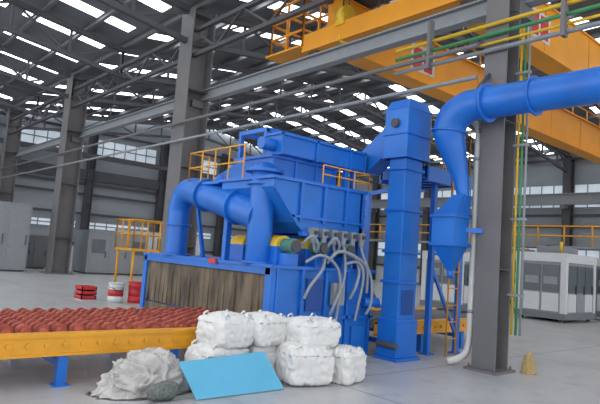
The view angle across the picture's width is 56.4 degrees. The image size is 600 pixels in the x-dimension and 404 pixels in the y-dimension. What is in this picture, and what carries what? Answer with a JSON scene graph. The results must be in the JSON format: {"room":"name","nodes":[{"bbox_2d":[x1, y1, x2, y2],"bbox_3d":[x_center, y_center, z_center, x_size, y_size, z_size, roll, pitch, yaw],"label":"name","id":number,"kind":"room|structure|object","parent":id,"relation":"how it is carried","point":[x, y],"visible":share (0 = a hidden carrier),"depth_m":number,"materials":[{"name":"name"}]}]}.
{"room":"workshop","nodes":[
{"label":"workshop","id":0,"kind":"room"},
{"bbox_2d":[0,109,275,262],"bbox_3d":[-16.579,-1.819,36.158,50.000,11.200,0.280,9,-7,-41],"label":"wall","id":1,"kind":"structure","parent":0,"point":[38,198],"depth_m":39.27,"materials":[{"name":"grey metal"}]},
{"bbox_2d":[20,124,85,151],"bbox_3d":[-16.373,-4.161,36.264,4.860,1.180,0.100,9,-7,-41],"label":"window","id":2,"kind":"structure","parent":1,"relation":"in","point":[31,136],"depth_m":35.87,"materials":[{"name":"glass"}]},
{"bbox_2d":[31,216,75,228],"bbox_3d":[-16.766,1.201,35.755,4.860,0.580,0.100,9,-7,-41],"label":"window","id":3,"kind":"structure","parent":1,"relation":"in","point":[35,220],"depth_m":35.90,"materials":[{"name":"glass"}]},
{"bbox_2d":[89,221,149,231],"bbox_3d":[-12.801,1.820,39.217,4.860,0.580,0.100,9,-7,-41],"label":"window","id":4,"kind":"structure","parent":1,"relation":"in","point":[100,226],"depth_m":38.80,"materials":[{"name":"glass"}]},
{"bbox_2d":[97,139,156,164],"bbox_3d":[-12.407,-3.541,39.725,4.860,1.180,0.100,9,-7,-41],"label":"window","id":5,"kind":"structure","parent":1,"relation":"in","point":[147,155],"depth_m":39.85,"materials":[{"name":"glass"}]},
{"bbox_2d":[197,231,211,239],"bbox_3d":[-8.836,2.439,42.679,4.860,0.580,0.100,9,-7,-41],"label":"window","id":6,"kind":"structure","parent":1,"relation":"in","point":[207,236],"depth_m":43.98,"materials":[{"name":"glass"}]},
{"bbox_2d":[203,159,217,174],"bbox_3d":[-8.442,-2.922,43.187,4.860,1.180,0.100,9,-7,-41],"label":"window","id":7,"kind":"structure","parent":1,"relation":"in","point":[211,168],"depth_m":44.35,"materials":[{"name":"glass"}]},
{"bbox_2d":[0,263,599,403],"bbox_3d":[9.170,4.649,23.879,74.000,0.200,52.000,9,-7,-41],"label":"floor","id":8,"kind":"structure","parent":0,"point":[566,355],"depth_m":8.12,"materials":[{"name":"concrete"}]},
{"bbox_2d":[0,108,23,201],"bbox_3d":[-17.463,-1.049,33.282,1.170,9.000,1.092,9,-7,-41],"label":"steel column","id":9,"kind":"structure","parent":8,"relation":"on","point":[11,143],"depth_m":33.39,"materials":[{"name":"grey metal"}]},
{"bbox_2d":[0,112,599,268],"bbox_3d":[1.579,-1.390,21.299,41.860,7.760,45.860,9,-7,-41],"label":"wall girts","id":10,"kind":"structure","parent":9,"relation":"attached to","point":[103,177],"depth_m":38.10,"materials":[{"name":"metal"}]},
{"bbox_2d":[0,201,33,271],"bbox_3d":[-13.454,1.431,24.189,2.840,2.950,1.880,9,-7,-41],"label":"tall cabinet","id":11,"kind":"object","parent":8,"relation":"on","point":[15,218],"visible":1,"depth_m":24.04,"materials":[{"name":"metal"}]},
{"bbox_2d":[26,234,48,268],"bbox_3d":[-13.619,2.422,27.874,1.440,1.650,2.080,9,-7,-41],"label":"machine","id":12,"kind":"object","parent":8,"relation":"on","point":[38,244],"visible":0.58,"depth_m":27.27,"materials":[{"name":"metal"}]},
{"bbox_2d":[39,73,89,274],"bbox_3d":[-10.506,-1.289,25.355,1.170,9.000,1.092,9,-7,-41],"label":"steel column","id":13,"kind":"structure","parent":8,"relation":"on","point":[59,248],"depth_m":25.25,"materials":[{"name":"grey metal"}]},
{"bbox_2d":[74,285,96,299],"bbox_3d":[-5.756,2.433,15.038,0.400,0.360,0.500,9,-7,-41],"label":"crate","id":14,"kind":"object","parent":8,"relation":"on","point":[83,292],"visible":1,"depth_m":14.89,"materials":[{"name":"red paint"}]},
{"bbox_2d":[80,134,98,229],"bbox_3d":[-14.216,-0.504,37.580,0.450,9.200,0.450,9,-7,-41],"label":"steel column","id":15,"kind":"structure","parent":8,"relation":"on","point":[91,164],"depth_m":37.56,"materials":[{"name":"grey metal"}]},
{"bbox_2d":[0,307,215,387],"bbox_3d":[-4.071,1.556,5.992,8.100,0.645,1.895,9,-7,-41],"label":"conveyor","id":16,"kind":"object","parent":8,"relation":"on","point":[53,335],"visible":0.8,"depth_m":6.56,"materials":[{"name":"yellow paint"}]},
{"bbox_2d":[71,229,148,275],"bbox_3d":[-9.372,2.520,27.739,3.040,2.050,1.880,9,-7,-41],"label":"machine","id":17,"kind":"object","parent":8,"relation":"on","point":[94,252],"visible":0.75,"depth_m":26.82,"materials":[{"name":"metal"}]},
{"bbox_2d":[107,282,124,302],"bbox_3d":[-4.901,2.405,14.906,0.424,0.515,0.451,9,-7,-41],"label":"paint bucket","id":18,"kind":"object","parent":8,"relation":"on","point":[115,289],"visible":1,"depth_m":14.75,"materials":[{"name":"metal"}]},
{"bbox_2d":[127,281,141,303],"bbox_3d":[-4.426,2.435,15.122,0.424,0.565,0.451,9,-7,-41],"label":"paint bucket","id":19,"kind":"object","parent":8,"relation":"on","point":[134,289],"visible":0.74,"depth_m":14.96,"materials":[{"name":"metal"}]},
{"bbox_2d":[84,347,192,400],"bbox_3d":[-1.675,1.848,6.205,1.336,0.455,0.802,9,-7,-41],"label":"heap","id":20,"kind":"object","parent":8,"relation":"on","point":[129,378],"visible":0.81,"depth_m":5.96,"materials":[{"name":"white fabric"}]},
{"bbox_2d":[114,219,162,281],"bbox_3d":[-6.195,1.985,22.052,1.660,2.506,1.660,9,-7,-41],"label":"mezzanine","id":21,"kind":"object","parent":8,"relation":"on","point":[128,233],"visible":0.71,"depth_m":21.66,"materials":[{"name":"paint"}]},
{"bbox_2d":[115,229,203,255],"bbox_3d":[-8.777,3.079,34.765,5.040,2.350,2.080,9,-7,-41],"label":"machine","id":22,"kind":"object","parent":8,"relation":"on","point":[156,239],"visible":0.11,"depth_m":33.53,"materials":[{"name":"white paint"}]},
{"bbox_2d":[153,141,169,231],"bbox_3d":[-10.251,0.116,41.041,0.450,9.200,0.450,9,-7,-41],"label":"steel column","id":23,"kind":"structure","parent":8,"relation":"on","point":[164,158],"depth_m":41.10,"materials":[{"name":"grey metal"}]},
{"bbox_2d":[146,380,179,400],"bbox_3d":[-1.421,1.958,5.814,0.365,0.199,0.199,9,-7,-41],"label":"rock","id":24,"kind":"object","parent":8,"relation":"on","point":[166,389],"visible":1,"depth_m":5.75,"materials":[{"name":"grey stone"}]},
{"bbox_2d":[160,6,216,254],"bbox_3d":[-3.515,-1.531,17.391,1.170,9.000,1.092,9,-7,-41],"label":"steel column","id":25,"kind":"structure","parent":8,"relation":"on","point":[193,74],"depth_m":17.42,"materials":[{"name":"grey metal"}]},
{"bbox_2d":[8,0,556,161],"bbox_3d":[-2.721,-3.237,17.208,0.650,0.570,45.300,9,-7,-41],"label":"beam","id":26,"kind":"structure","parent":25,"relation":"attached to","point":[472,13],"depth_m":13.41,"materials":[{"name":"metal"}]},
{"bbox_2d":[184,339,249,360],"bbox_3d":[-1.026,1.944,6.866,0.599,0.483,0.742,-1,-7,43],"label":"bag","id":27,"kind":"object","parent":8,"relation":"on","point":[200,350],"visible":0.24,"depth_m":6.66,"materials":[{"name":"white fabric"}]},
{"bbox_2d":[195,309,255,349],"bbox_3d":[-0.921,1.569,6.940,0.585,0.436,0.628,-1,-7,43],"label":"bag","id":28,"kind":"object","parent":27,"relation":"on","point":[227,329],"visible":0.95,"depth_m":6.75,"materials":[{"name":"white fabric"}]},
{"bbox_2d":[213,154,228,256],"bbox_3d":[-6.286,0.735,44.503,0.450,9.200,0.450,9,-7,-41],"label":"steel column","id":29,"kind":"structure","parent":8,"relation":"on","point":[219,219],"depth_m":44.34,"materials":[{"name":"grey metal"}]},
{"bbox_2d":[178,351,283,399],"bbox_3d":[-0.757,1.953,6.367,1.300,0.390,0.315,9,-7,-41],"label":"board","id":30,"kind":"object","parent":8,"relation":"on","point":[246,373],"visible":1,"depth_m":6.32,"materials":[{"name":"blue plastic"}]},
{"bbox_2d":[139,127,379,355],"bbox_3d":[-0.876,0.707,10.370,2.440,3.620,4.329,9,-7,-41],"label":"machine","id":31,"kind":"object","parent":8,"relation":"on","point":[289,191],"visible":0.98,"depth_m":9.10,"materials":[{"name":"blue paint"}]},
{"bbox_2d":[246,345,276,372],"bbox_3d":[-0.538,2.015,7.290,0.562,0.491,0.640,-1,-7,43],"label":"bag","id":32,"kind":"object","parent":8,"relation":"on","point":[269,351],"visible":0.09,"depth_m":7.09,"materials":[{"name":"white fabric"}]},
{"bbox_2d":[241,310,288,347],"bbox_3d":[-0.493,1.627,7.241,0.563,0.439,0.603,0,-7,40],"label":"bag","id":33,"kind":"object","parent":32,"relation":"on","point":[270,329],"visible":0.73,"depth_m":7.03,"materials":[{"name":"white fabric"}]},
{"bbox_2d":[275,340,334,385],"bbox_3d":[0.058,2.022,7.105,0.689,0.530,0.620,7,-6,-27],"label":"bag","id":34,"kind":"object","parent":8,"relation":"on","point":[297,363],"visible":0.98,"depth_m":6.87,"materials":[{"name":"white fabric"}]},
{"bbox_2d":[286,313,341,347],"bbox_3d":[0.131,1.679,7.349,0.677,0.389,0.595,8,-7,-35],"label":"bag","id":35,"kind":"object","parent":34,"relation":"on","point":[314,330],"visible":0.84,"depth_m":7.15,"materials":[{"name":"white fabric"}]},
{"bbox_2d":[330,343,366,385],"bbox_3d":[0.555,2.112,7.376,0.553,0.476,0.526,0,-7,37],"label":"bag","id":36,"kind":"object","parent":8,"relation":"on","point":[350,361],"visible":0.73,"depth_m":7.15,"materials":[{"name":"white fabric"}]},
{"bbox_2d":[368,175,380,279],"bbox_3d":[6.237,1.992,47.005,0.500,9.000,0.500,9,-7,-41],"label":"steel column","id":37,"kind":"structure","parent":8,"relation":"on","point":[372,256],"depth_m":46.87,"materials":[{"name":"grey metal"}]},
{"bbox_2d":[357,98,433,362],"bbox_3d":[1.634,0.471,9.918,1.030,4.370,1.230,9,-7,-41],"label":"bucket elevator","id":38,"kind":"object","parent":8,"relation":"on","point":[403,145],"visible":0.96,"depth_m":9.40,"materials":[{"name":"blue paint"}]},
{"bbox_2d":[362,118,471,356],"bbox_3d":[1.838,0.691,11.091,1.360,4.184,2.626,9,-7,-41],"label":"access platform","id":39,"kind":"object","parent":8,"relation":"on","point":[434,178],"visible":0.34,"depth_m":10.23,"materials":[{"name":"blue paint"}]},
{"bbox_2d":[369,307,466,353],"bbox_3d":[2.263,2.583,11.521,4.160,0.570,1.895,9,-7,-41],"label":"conveyor","id":40,"kind":"object","parent":8,"relation":"on","point":[438,323],"visible":0.25,"depth_m":10.86,"materials":[{"name":"yellow metal"}]},
{"bbox_2d":[419,189,430,284],"bbox_3d":[9.732,1.872,43.023,0.500,9.000,0.500,9,-7,-41],"label":"steel column","id":41,"kind":"structure","parent":8,"relation":"on","point":[427,194],"depth_m":42.85,"materials":[{"name":"grey metal"}]},
{"bbox_2d":[420,250,469,310],"bbox_3d":[5.594,2.708,20.513,1.480,2.500,1.710,9,-7,-41],"label":"machining center","id":42,"kind":"object","parent":8,"relation":"on","point":[440,270],"visible":0.22,"depth_m":19.91,"materials":[{"name":"metal"}]},
{"bbox_2d":[363,224,599,249],"bbox_3d":[9.864,3.105,28.488,0.900,3.835,22.140,9,-7,-41],"label":"fence","id":43,"kind":"object","parent":8,"relation":"on","point":[537,226],"visible":0.32,"depth_m":26.26,"materials":[{"name":"metal"}]},
{"bbox_2d":[466,248,512,303],"bbox_3d":[8.378,3.319,25.866,2.180,2.700,2.110,9,-7,-41],"label":"machining center","id":44,"kind":"object","parent":8,"relation":"on","point":[467,249],"visible":0.02,"depth_m":25.72,"materials":[{"name":"metal"}]},
{"bbox_2d":[463,0,520,375],"bbox_3d":[3.326,-1.796,9.296,0.600,9.000,0.560,9,-7,-41],"label":"steel column","id":45,"kind":"structure","parent":8,"relation":"on","point":[490,338],"depth_m":9.02,"materials":[{"name":"grey metal"}]},
{"bbox_2d":[446,121,481,363],"bbox_3d":[2.725,0.566,9.265,0.393,4.183,0.395,9,-7,-41],"label":"downspout pipe","id":46,"kind":"object","parent":45,"relation":"attached to","point":[471,287],"visible":0.77,"depth_m":9.15,"materials":[{"name":"white plastic"}]},
{"bbox_2d":[428,66,599,278],"bbox_3d":[5.101,-0.554,6.224,0.713,3.416,8.600,9,-7,-41],"label":"duct","id":47,"kind":"object","parent":45,"relation":"attached to","point":[534,95],"visible":1,"depth_m":8.86,"materials":[{"name":"blue metal"}]},
{"bbox_2d":[512,247,534,300],"bbox_3d":[11.347,3.745,29.125,2.180,2.900,2.110,9,-7,-41],"label":"machining center","id":48,"kind":"object","parent":8,"relation":"on","point":[525,249],"visible":0.03,"depth_m":28.21,"materials":[{"name":"metal"}]},
{"bbox_2d":[521,351,536,374],"bbox_3d":[3.649,2.550,8.929,0.271,0.350,0.261,9,-7,-41],"label":"sack","id":49,"kind":"object","parent":8,"relation":"on","point":[528,364],"visible":1,"depth_m":8.86,"materials":[{"name":"beige fabric"}]},
{"bbox_2d":[514,242,596,322],"bbox_3d":[9.136,2.814,19.959,2.480,2.700,1.810,9,-7,-41],"label":"machining center","id":50,"kind":"object","parent":8,"relation":"on","point":[559,283],"visible":0.95,"depth_m":19.15,"materials":[{"name":"metal"}]},
{"bbox_2d":[561,156,574,245],"bbox_3d":[16.723,1.630,35.058,0.500,9.000,0.500,9,-7,-41],"label":"steel column","id":51,"kind":"structure","parent":8,"relation":"on","point":[568,178],"depth_m":35.10,"materials":[{"name":"grey metal"}]},
{"bbox_2d":[595,258,599,319],"bbox_3d":[12.550,3.203,21.413,2.580,2.700,1.910,9,-7,-41],"label":"machining center","id":52,"kind":"object","parent":8,"relation":"on","point":[597,302],"visible":0.45,"depth_m":21.02,"materials":[{"name":"metal"}]},
{"bbox_3d":[10.317,-2.037,1.331,0.750,9.000,0.700,9,-7,-41],"label":"steel column","id":53,"kind":"structure","parent":8,"relation":"on","visible":0},
{"bbox_2d":[0,0,599,335],"bbox_3d":[-3.928,-0.371,17.193,0.525,5.400,43.000,9,-7,-41],"label":"pipes","id":54,"kind":"object","parent":53,"relation":"attached to","point":[564,31],"visible":1,"depth_m":9.36,"materials":[{"name":"metal"}]},
{"bbox_3d":[13.227,1.751,39.041,0.500,9.000,0.500,9,-7,-41],"label":"steel column","id":55,"kind":"structure","parent":8,"relation":"on","visible":0},
{"bbox_2d":[365,192,599,211],"bbox_3d":[17.041,-0.040,34.457,0.900,0.950,45.300,9,-7,-41],"label":"beam","id":56,"kind":"structure","parent":55,"relation":"attached to","point":[585,198],"depth_m":35.58,"materials":[{"name":"metal"}]},
{"bbox_2d":[265,0,599,164],"bbox_3d":[11.105,-3.348,21.561,26.400,2.446,6.400,9,-7,-41],"label":"crane","id":57,"kind":"object","parent":56,"relation":"on","point":[348,20],"visible":0.65,"depth_m":14.82,"materials":[{"name":"orange paint"}]},
{"bbox_2d":[0,0,599,173],"bbox_3d":[3.873,-6.600,19.710,42.000,1.980,52.210,9,-7,-41],"label":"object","id":58,"kind":"structure","parent":0,"point":[120,28],"depth_m":24.69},
{"bbox_2d":[0,0,599,171],"bbox_3d":[1.788,-6.401,21.527,40.420,2.055,45.700,9,-7,-41],"label":"roof","id":59,"kind":"structure","parent":0,"point":[201,4],"depth_m":27.89,"materials":[{"name":"grey metal"}]},
{"bbox_2d":[0,105,11,127],"bbox_3d":[-22.473,-6.706,29.123,13.910,2.976,0.180,9,-7,-41],"label":"roof truss","id":60,"kind":"object","parent":59,"relation":"attached to","point":[1,107],"depth_m":33.28,"materials":[{"name":"grey metal"}]},
{"bbox_2d":[0,80,38,115],"bbox_3d":[-18.977,-6.826,25.141,13.910,2.976,0.180,9,-7,-41],"label":"roof truss","id":61,"kind":"object","parent":59,"relation":"attached to","point":[34,94],"depth_m":28.95,"materials":[{"name":"grey metal"}]},
{"bbox_2d":[0,45,74,99],"bbox_3d":[-15.482,-6.947,21.159,13.910,2.976,0.180,9,-7,-41],"label":"roof truss","id":62,"kind":"object","parent":59,"relation":"attached to","point":[33,83],"depth_m":24.42,"materials":[{"name":"grey metal"}]},
{"bbox_2d":[0,0,123,77],"bbox_3d":[-11.987,-7.068,17.177,13.910,2.976,0.180,9,-7,-41],"label":"roof truss","id":63,"kind":"object","parent":59,"relation":"attached to","point":[24,7],"depth_m":20.08,"materials":[{"name":"grey metal"}]},
{"bbox_2d":[10,109,261,155],"bbox_3d":[-6.982,-4.334,42.648,27.610,3.070,0.180,9,-7,-41],"label":"roof truss","id":64,"kind":"object","parent":59,"relation":"attached to","point":[231,135],"depth_m":39.33,"materials":[{"name":"grey metal"}]},
{"bbox_2d":[96,0,191,43],"bbox_3d":[-8.491,-7.189,13.194,13.910,2.976,0.180,9,-7,-41],"label":"roof truss","id":65,"kind":"object","parent":59,"relation":"attached to","point":[122,7],"depth_m":16.70,"materials":[{"name":"grey metal"}]},
{"bbox_2d":[8,0,333,134],"bbox_3d":[-6.912,-4.809,21.562,0.120,0.920,31.432,9,-7,-41],"label":"lengthwise bracing","id":66,"kind":"object","parent":59,"relation":"attached to","point":[275,19],"visible":0.9,"depth_m":18.34,"materials":[{"name":"metal"}]},
{"bbox_2d":[36,94,378,185],"bbox_3d":[-3.487,-4.454,38.666,27.610,3.070,0.180,9,-7,-41],"label":"roof truss","id":67,"kind":"object","parent":59,"relation":"attached to","point":[105,119],"depth_m":33.81,"materials":[{"name":"grey metal"}]},
{"bbox_2d":[72,74,426,165],"bbox_3d":[0.008,-4.575,34.683,27.610,3.070,0.180,9,-7,-41],"label":"roof truss","id":68,"kind":"object","parent":59,"relation":"attached to","point":[105,80],"depth_m":32.09,"materials":[{"name":"grey metal"}]},
{"bbox_2d":[120,48,473,168],"bbox_3d":[3.504,-4.696,30.701,27.610,3.070,0.180,9,-7,-41],"label":"roof truss","id":69,"kind":"object","parent":59,"relation":"attached to","point":[163,57],"depth_m":27.13,"materials":[{"name":"grey metal"}]},
{"bbox_2d":[193,9,572,172],"bbox_3d":[6.999,-4.817,26.719,27.610,3.070,0.180,9,-7,-41],"label":"roof truss","id":70,"kind":"object","parent":59,"relation":"attached to","point":[239,23],"depth_m":19.71,"materials":[{"name":"grey metal"}]},
{"bbox_2d":[327,1,599,110],"bbox_3d":[10.494,-4.937,22.737,27.610,3.070,0.180,9,-7,-41],"label":"roof truss","id":71,"kind":"object","parent":59,"relation":"attached to","point":[458,38],"depth_m":18.23,"materials":[{"name":"grey metal"}]},
{"bbox_2d":[336,154,599,281],"bbox_3d":[19.287,1.459,32.856,0.280,9.300,52.000,9,-7,-41],"label":"wall","id":72,"kind":"structure","parent":0,"point":[586,171],"depth_m":36.60,"materials":[{"name":"grey metal"}]},
{"bbox_2d":[377,241,420,258],"bbox_3d":[8.108,3.859,45.064,0.100,1.280,4.860,9,-7,-41],"label":"window","id":73,"kind":"structure","parent":72,"relation":"in","point":[381,245],"depth_m":46.51,"materials":[{"name":"glass"}]},
{"bbox_2d":[380,192,423,210],"bbox_3d":[8.396,-0.062,45.435,0.100,1.580,4.860,9,-7,-41],"label":"window","id":74,"kind":"structure","parent":72,"relation":"in","point":[383,195],"depth_m":46.92,"materials":[{"name":"glass"}]},
{"bbox_2d":[437,188,472,209],"bbox_3d":[11.891,-0.183,41.453,0.100,1.580,4.860,9,-7,-41],"label":"window","id":75,"kind":"structure","parent":72,"relation":"in","point":[441,193],"depth_m":42.34,"materials":[{"name":"glass"}]},
{"bbox_2d":[512,247,536,251],"bbox_3d":[15.098,3.618,37.099,0.100,1.280,4.860,9,-7,-41],"label":"window","id":76,"kind":"structure","parent":72,"relation":"in","point":[530,248],"depth_m":36.98,"materials":[{"name":"glass"}]},
{"bbox_2d":[514,184,562,208],"bbox_3d":[15.386,-0.304,37.471,0.100,1.580,4.860,9,-7,-41],"label":"window","id":77,"kind":"structure","parent":72,"relation":"in","point":[557,188],"depth_m":36.81,"materials":[{"name":"glass"}]},
{"bbox_2d":[573,182,599,208],"bbox_3d":[18.882,-0.425,33.489,0.100,1.580,4.860,9,-7,-41],"label":"window","id":78,"kind":"structure","parent":72,"relation":"in","point":[579,187],"depth_m":34.72,"materials":[{"name":"glass"}]},
{"bbox_2d":[578,249,599,257],"bbox_3d":[18.594,3.497,33.117,0.100,1.280,4.860,9,-7,-41],"label":"window","id":79,"kind":"structure","parent":72,"relation":"in","point":[592,253],"depth_m":34.17,"materials":[{"name":"glass"}]}
]}

